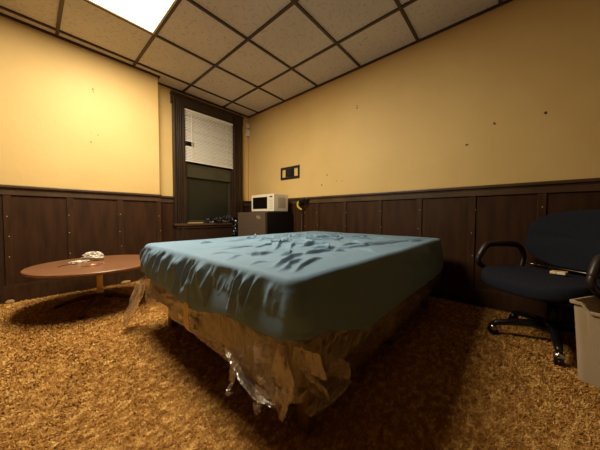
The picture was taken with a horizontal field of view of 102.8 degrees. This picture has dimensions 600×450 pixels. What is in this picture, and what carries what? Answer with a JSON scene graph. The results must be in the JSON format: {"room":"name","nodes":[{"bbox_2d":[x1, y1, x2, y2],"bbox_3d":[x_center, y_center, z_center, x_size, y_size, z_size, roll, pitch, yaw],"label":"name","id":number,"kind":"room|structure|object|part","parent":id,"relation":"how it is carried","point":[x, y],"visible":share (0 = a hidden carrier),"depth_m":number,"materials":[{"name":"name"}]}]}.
{"room":"bedroom","nodes":[
{"label":"bedroom","id":0,"kind":"room"},
{"bbox_2d":[0,15,159,193],"bbox_3d":[-3.087,-0.538,1.638,0.260,2.467,3.780,2,3,42],"label":"wall","id":1,"kind":"structure","parent":0,"point":[51,113],"depth_m":2.36,"materials":[{"name":"yellow paint"}]},
{"bbox_2d":[0,198,4,304],"bbox_3d":[-2.605,-0.540,1.959,0.036,2.451,0.180,2,3,42],"label":"trim","id":2,"kind":"structure","parent":1,"relation":"attached to","point":[2,301],"depth_m":2.04,"materials":[{"name":"brown wood"}]},
{"bbox_2d":[4,268,148,303],"bbox_3d":[-2.614,0.606,1.996,0.018,0.158,2.688,2,3,42],"label":"baseboard","id":3,"kind":"structure","parent":1,"relation":"attached to","point":[38,289],"depth_m":2.33,"materials":[{"name":"brown wood"}]},
{"bbox_2d":[0,195,156,285],"bbox_3d":[-2.622,0.186,1.990,0.008,0.998,2.688,2,3,42],"label":"wall paneling","id":4,"kind":"structure","parent":1,"relation":"attached to","point":[39,223],"depth_m":2.35,"materials":[{"name":"brown wood"}]},
{"bbox_2d":[0,184,161,201],"bbox_3d":[-2.608,-0.300,1.961,0.042,0.085,2.688,2,3,42],"label":"trim","id":5,"kind":"structure","parent":1,"relation":"attached to","point":[4,189],"depth_m":2.37,"materials":[{"name":"brown wood"}]},
{"bbox_2d":[2,195,161,285],"bbox_3d":[-2.135,0.116,2.524,0.010,0.803,1.235,2,3,42],"label":"trim","id":6,"kind":"structure","parent":1,"relation":"attached to","point":[7,205],"depth_m":2.35,"materials":[{"name":"brown wood"}]},
{"bbox_2d":[158,84,248,241],"bbox_3d":[-1.392,-0.604,3.638,0.142,2.467,1.464,2,3,42],"label":"wall","id":7,"kind":"structure","parent":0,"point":[164,105],"depth_m":3.17,"materials":[{"name":"yellow paint"}]},
{"bbox_2d":[185,108,232,168],"bbox_3d":[-1.331,-1.252,3.579,0.040,0.717,0.756,2,3,42],"label":"window blind","id":8,"kind":"object","parent":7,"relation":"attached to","point":[194,152],"visible":0.98,"depth_m":3.55,"materials":[{"name":"white plastic"}]},
{"bbox_3d":[-1.320,-1.247,3.576,0.004,0.687,0.550,2,3,42],"label":"ladder cord","id":9,"kind":"part","parent":8,"relation":"part of","materials":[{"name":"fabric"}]},
{"bbox_3d":[-1.335,-1.597,3.571,0.026,0.028,0.756,2,3,42],"label":"head rail","id":10,"kind":"part","parent":8,"relation":"part of","materials":[{"name":"white plastic"}]},
{"bbox_3d":[-1.336,-0.903,3.596,0.020,0.018,0.756,2,3,42],"label":"rail","id":11,"kind":"part","parent":8,"relation":"part of","materials":[{"name":"white plastic"}]},
{"bbox_2d":[170,90,248,240],"bbox_3d":[-1.332,-0.578,3.712,0.275,2.410,1.274,2,3,42],"label":"window","id":12,"kind":"structure","parent":7,"relation":"attached to","point":[201,192],"depth_m":3.54,"materials":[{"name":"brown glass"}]},
{"bbox_3d":[-1.413,-1.125,3.656,0.004,0.887,0.630,2,3,42],"label":"pane","id":13,"kind":"part","parent":12,"relation":"part of","materials":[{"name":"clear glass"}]},
{"bbox_3d":[-1.413,-1.123,3.656,0.030,0.982,0.720,2,3,42],"label":"sash","id":14,"kind":"part","parent":12,"relation":"part of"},
{"bbox_3d":[-1.389,-0.457,3.657,0.004,0.768,0.650,2,3,42],"label":"pane","id":15,"kind":"part","parent":12,"relation":"part of","materials":[{"name":"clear glass"}]},
{"bbox_3d":[-1.389,-0.457,3.657,0.030,0.828,0.720,2,3,42],"label":"sash","id":16,"kind":"part","parent":12,"relation":"part of","materials":[{"name":"black glass"}]},
{"bbox_2d":[203,215,236,234],"bbox_3d":[-1.234,0.003,3.710,0.551,0.330,0.175,-1,2,-34],"label":"string lights","id":17,"kind":"object","parent":12,"relation":"on","point":[227,218],"visible":1,"depth_m":3.74},
{"bbox_2d":[246,123,249,200],"bbox_3d":[-0.888,-1.072,4.106,0.049,1.312,0.052,2,3,42],"label":"cable conduit","id":18,"kind":"object","parent":7,"relation":"attached to","point":[247,124],"visible":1,"depth_m":4.10,"materials":[{"name":"yellow paint"}]},
{"bbox_2d":[0,0,504,115],"bbox_3d":[-0.103,-1.752,-0.004,6.840,0.098,5.344,2,3,42],"label":"ceiling","id":19,"kind":"structure","parent":0,"point":[293,38],"depth_m":2.27,"materials":[{"name":"tile"}]},
{"bbox_2d":[87,0,176,33],"bbox_3d":[-1.107,-1.756,1.617,1.191,0.013,0.582,2,3,42],"label":"recessed light","id":20,"kind":"object","parent":19,"relation":"in","point":[148,15],"visible":1,"depth_m":1.97,"materials":[{"name":"white plastic"}]},
{"bbox_2d":[0,279,599,449],"bbox_3d":[-0.111,0.812,0.088,6.840,0.100,5.344,2,3,42],"label":"floor","id":21,"kind":"structure","parent":0,"point":[122,289],"depth_m":0.93,"materials":[{"name":"brown carpet"}]},
{"bbox_2d":[156,282,433,435],"bbox_3d":[0.092,0.584,1.852,1.293,0.228,1.757,2,3,42],"label":"frame","id":22,"kind":"object","parent":21,"relation":"on","point":[306,423],"visible":0.27,"depth_m":0.86,"materials":[{"name":"brown wood"}]},
{"bbox_3d":[-0.882,0.609,1.669,0.052,0.185,0.052,2,3,42],"label":"leg","id":23,"kind":"part","parent":22,"relation":"part of","materials":[{"name":"brown wood"}]},
{"bbox_2d":[120,272,441,421],"bbox_3d":[0.028,0.482,1.854,1.593,0.375,1.989,2,3,39],"label":"box spring","id":24,"kind":"object","parent":22,"relation":"on","point":[295,364],"visible":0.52,"depth_m":0.86,"materials":[{"name":"fabric"}]},
{"bbox_3d":[0.086,0.212,1.831,1.359,0.175,1.813,2,3,42],"label":"mattress","id":25,"kind":"object","parent":24,"relation":"on","visible":0},
{"bbox_2d":[140,231,442,340],"bbox_3d":[0.077,0.230,1.818,1.440,0.324,1.922,2,3,42],"label":"fitted sheet","id":26,"kind":"object","parent":25,"relation":"on","point":[294,286],"visible":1,"depth_m":1.01,"materials":[{"name":"blue fabric"}]},
{"bbox_3d":[0.026,0.641,0.865,0.052,0.185,0.052,2,3,42],"label":"leg","id":27,"kind":"part","parent":22,"relation":"part of","materials":[{"name":"brown wood"}]},
{"bbox_3d":[0.539,0.622,1.443,0.052,0.185,0.052,2,3,42],"label":"leg","id":28,"kind":"part","parent":22,"relation":"part of","materials":[{"name":"brown wood"}]},
{"bbox_3d":[1.049,0.603,2.018,0.052,0.185,0.052,2,3,42],"label":"leg","id":29,"kind":"part","parent":22,"relation":"part of","materials":[{"name":"brown wood"}]},
{"bbox_2d":[0,279,599,449],"bbox_3d":[-0.196,0.711,1.266,4.566,0.018,3.429,2,3,42],"label":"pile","id":30,"kind":"object","parent":21,"relation":"on","point":[410,329],"visible":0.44,"depth_m":1.09,"materials":[{"name":"brown carpet"}]},
{"bbox_2d":[20,255,142,318],"bbox_3d":[-1.711,0.492,2.048,0.880,0.382,0.880,2,3,42],"label":"round table","id":31,"kind":"object","parent":30,"relation":"on","point":[111,264],"depth_m":1.92,"materials":[{"name":"brown wood"}]},
{"bbox_3d":[-1.882,0.310,2.039,0.039,0.020,0.144,2,2,33],"label":"foil strip","id":32,"kind":"part","parent":31,"relation":"part of","materials":[{"name":"silver metal"}]},
{"bbox_2d":[82,263,102,266],"bbox_3d":[-1.671,0.320,1.934,0.076,0.014,0.135,2,3,42],"label":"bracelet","id":33,"kind":"object","parent":31,"relation":"on","point":[95,263],"visible":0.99,"depth_m":1.92,"materials":[{"name":"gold metal"}]},
{"bbox_2d":[82,251,104,260],"bbox_3d":[-1.851,0.274,2.140,0.170,0.084,0.105,-1,2,-20],"label":"wrapper","id":34,"kind":"object","parent":31,"relation":"on","point":[92,256],"visible":0.93,"depth_m":2.12,"materials":[{"name":"white plastic"}]},
{"bbox_2d":[238,212,292,236],"bbox_3d":[-0.500,0.229,3.448,0.603,0.821,0.517,2,3,42],"label":"mini fridge","id":35,"kind":"object","parent":30,"relation":"on","point":[249,223],"visible":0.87,"depth_m":3.23,"materials":[{"name":"black"}]},
{"bbox_3d":[-0.656,0.212,3.271,0.603,0.767,0.042,2,3,42],"label":"door","id":36,"kind":"part","parent":35,"relation":"part of","materials":[{"name":"metal"}]},
{"bbox_2d":[252,194,287,211],"bbox_3d":[-0.436,-0.302,3.420,0.488,0.244,0.267,2,3,42],"label":"microwave oven","id":37,"kind":"object","parent":35,"relation":"on","point":[266,202],"visible":0.91,"depth_m":3.29,"materials":[{"name":"beige plastic"}]},
{"bbox_3d":[-0.561,-0.307,3.369,0.368,0.232,0.021,2,3,42],"label":"door","id":38,"kind":"part","parent":37,"relation":"part of","materials":[{"name":"white plastic"}]},
{"bbox_3d":[-0.379,-0.301,3.209,0.113,0.232,0.021,2,3,42],"label":"control panel","id":39,"kind":"part","parent":37,"relation":"part of","materials":[{"name":"white plastic"}]},
{"bbox_2d":[475,209,599,366],"bbox_3d":[1.569,0.309,1.476,0.660,0.813,0.654,0,2,-9],"label":"office chair","id":40,"kind":"object","parent":30,"relation":"on","point":[565,239],"visible":0.97,"depth_m":1.49,"materials":[{"name":"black fabric"}]},
{"bbox_3d":[1.258,0.664,1.565,0.036,0.038,0.040,1,2,22],"label":"caster stem","id":41,"kind":"part","parent":40,"relation":"part of","materials":[{"name":"silver metal"}]},
{"bbox_3d":[1.486,0.266,1.729,0.414,0.283,0.121,0,2,-9],"label":"armrest","id":42,"kind":"part","parent":40,"relation":"part of","materials":[{"name":"plastic"}]},
{"bbox_3d":[1.373,0.621,1.514,0.269,0.071,0.048,1,2,23],"label":"leg","id":43,"kind":"part","parent":40,"relation":"part of","materials":[{"name":"black plastic"}]},
{"bbox_3d":[1.538,0.618,1.613,0.048,0.071,0.269,0,2,5],"label":"leg","id":44,"kind":"part","parent":40,"relation":"part of","materials":[{"name":"black plastic"}]},
{"bbox_3d":[1.489,0.354,1.470,0.500,0.109,0.560,0,2,-9],"label":"seat","id":45,"kind":"part","parent":40,"relation":"part of","materials":[{"name":"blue fabric"}]},
{"bbox_3d":[1.416,0.628,1.327,0.048,0.071,0.269,2,3,41],"label":"leg","id":46,"kind":"part","parent":40,"relation":"part of","materials":[{"name":"black plastic"}]},
{"bbox_2d":[550,270,567,274],"bbox_3d":[1.546,0.284,1.432,0.040,0.022,0.068,-1,2,-24],"label":"snack packet","id":47,"kind":"object","parent":40,"relation":"on","point":[551,271],"visible":1,"depth_m":1.42,"materials":[{"name":"plastic"}]},
{"bbox_3d":[1.334,0.676,1.235,0.040,0.038,0.036,2,3,44],"label":"caster stem","id":48,"kind":"part","parent":40,"relation":"part of","materials":[{"name":"silver metal"}]},
{"bbox_3d":[1.780,0.094,1.509,0.208,0.385,0.549,0,2,-9],"label":"backrest","id":49,"kind":"part","parent":40,"relation":"part of","materials":[{"name":"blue fabric"}]},
{"bbox_2d":[527,262,599,276],"bbox_3d":[1.681,0.284,1.445,0.015,0.015,0.562,0,2,-9],"label":"metal rod","id":50,"kind":"object","parent":40,"relation":"on","point":[529,263],"visible":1,"depth_m":1.56,"materials":[{"name":"silver metal"}]},
{"bbox_3d":[1.683,0.623,1.487,0.269,0.071,0.048,0,2,-13],"label":"leg","id":51,"kind":"part","parent":40,"relation":"part of","materials":[{"name":"black plastic"}]},
{"bbox_3d":[1.608,0.629,1.310,0.048,0.071,0.269,-1,2,-31],"label":"leg","id":52,"kind":"part","parent":40,"relation":"part of","materials":[{"name":"black plastic"}]},
{"bbox_3d":[1.571,0.284,1.219,0.414,0.283,0.121,0,2,-9],"label":"armrest","id":53,"kind":"part","parent":40,"relation":"part of","materials":[{"name":"plastic"}]},
{"bbox_2d":[569,296,599,387],"bbox_3d":[1.476,0.545,1.004,0.249,0.378,0.442,-1,2,-31],"label":"waste bin","id":54,"kind":"object","parent":30,"relation":"on","point":[586,309],"visible":0.95,"depth_m":1.09,"materials":[{"name":"beige plastic"}]},
{"bbox_2d":[297,198,307,231],"bbox_3d":[0.035,0.139,3.303,0.186,1.016,0.058,2,3,42],"label":"pole","id":55,"kind":"object","parent":21,"relation":"on","point":[303,199],"visible":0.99,"depth_m":3.31,"materials":[{"name":"black metal"}]},
{"bbox_2d":[249,0,599,200],"bbox_3d":[1.633,-0.535,2.003,6.840,2.467,0.100,2,3,42],"label":"wall","id":56,"kind":"structure","parent":0,"point":[510,64],"depth_m":2.13,"materials":[{"name":"yellow paint"}]},
{"bbox_2d":[0,0,512,117],"bbox_3d":[-0.103,-1.697,-0.002,6.640,0.016,5.144,2,3,42],"label":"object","id":57,"kind":"structure","parent":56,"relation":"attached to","point":[57,30],"depth_m":2.31,"materials":[{"name":"brown metal"}]},
{"bbox_2d":[281,165,299,179],"bbox_3d":[-0.152,-0.761,3.496,0.378,0.180,0.022,2,3,42],"label":"wall bracket","id":58,"kind":"object","parent":56,"relation":"attached to","point":[289,170],"visible":1,"depth_m":3.47,"materials":[{"name":"black plastic"}]},
{"bbox_2d":[293,193,546,286],"bbox_3d":[1.117,0.131,2.398,4.348,0.803,0.010,2,3,42],"label":"trim","id":59,"kind":"structure","parent":56,"relation":"attached to","point":[542,197],"depth_m":2.08,"materials":[{"name":"brown wood"}]},
{"bbox_2d":[249,191,599,292],"bbox_3d":[1.594,0.200,1.989,6.640,0.998,0.008,2,3,42],"label":"wainscoting","id":60,"kind":"structure","parent":56,"relation":"attached to","point":[498,217],"depth_m":2.14,"materials":[{"name":"brown wood"}]},
{"bbox_2d":[249,178,599,205],"bbox_3d":[1.585,-0.286,1.958,6.640,0.085,0.042,2,3,42],"label":"trim","id":61,"kind":"structure","parent":56,"relation":"attached to","point":[588,184],"depth_m":2.04,"materials":[{"name":"brown wood"}]},
{"bbox_2d":[429,281,574,320],"bbox_3d":[1.584,0.620,1.994,6.640,0.158,0.018,2,3,42],"label":"baseboard","id":62,"kind":"structure","parent":56,"relation":"attached to","point":[497,300],"depth_m":1.97,"materials":[{"name":"brown wood"}]}
]}

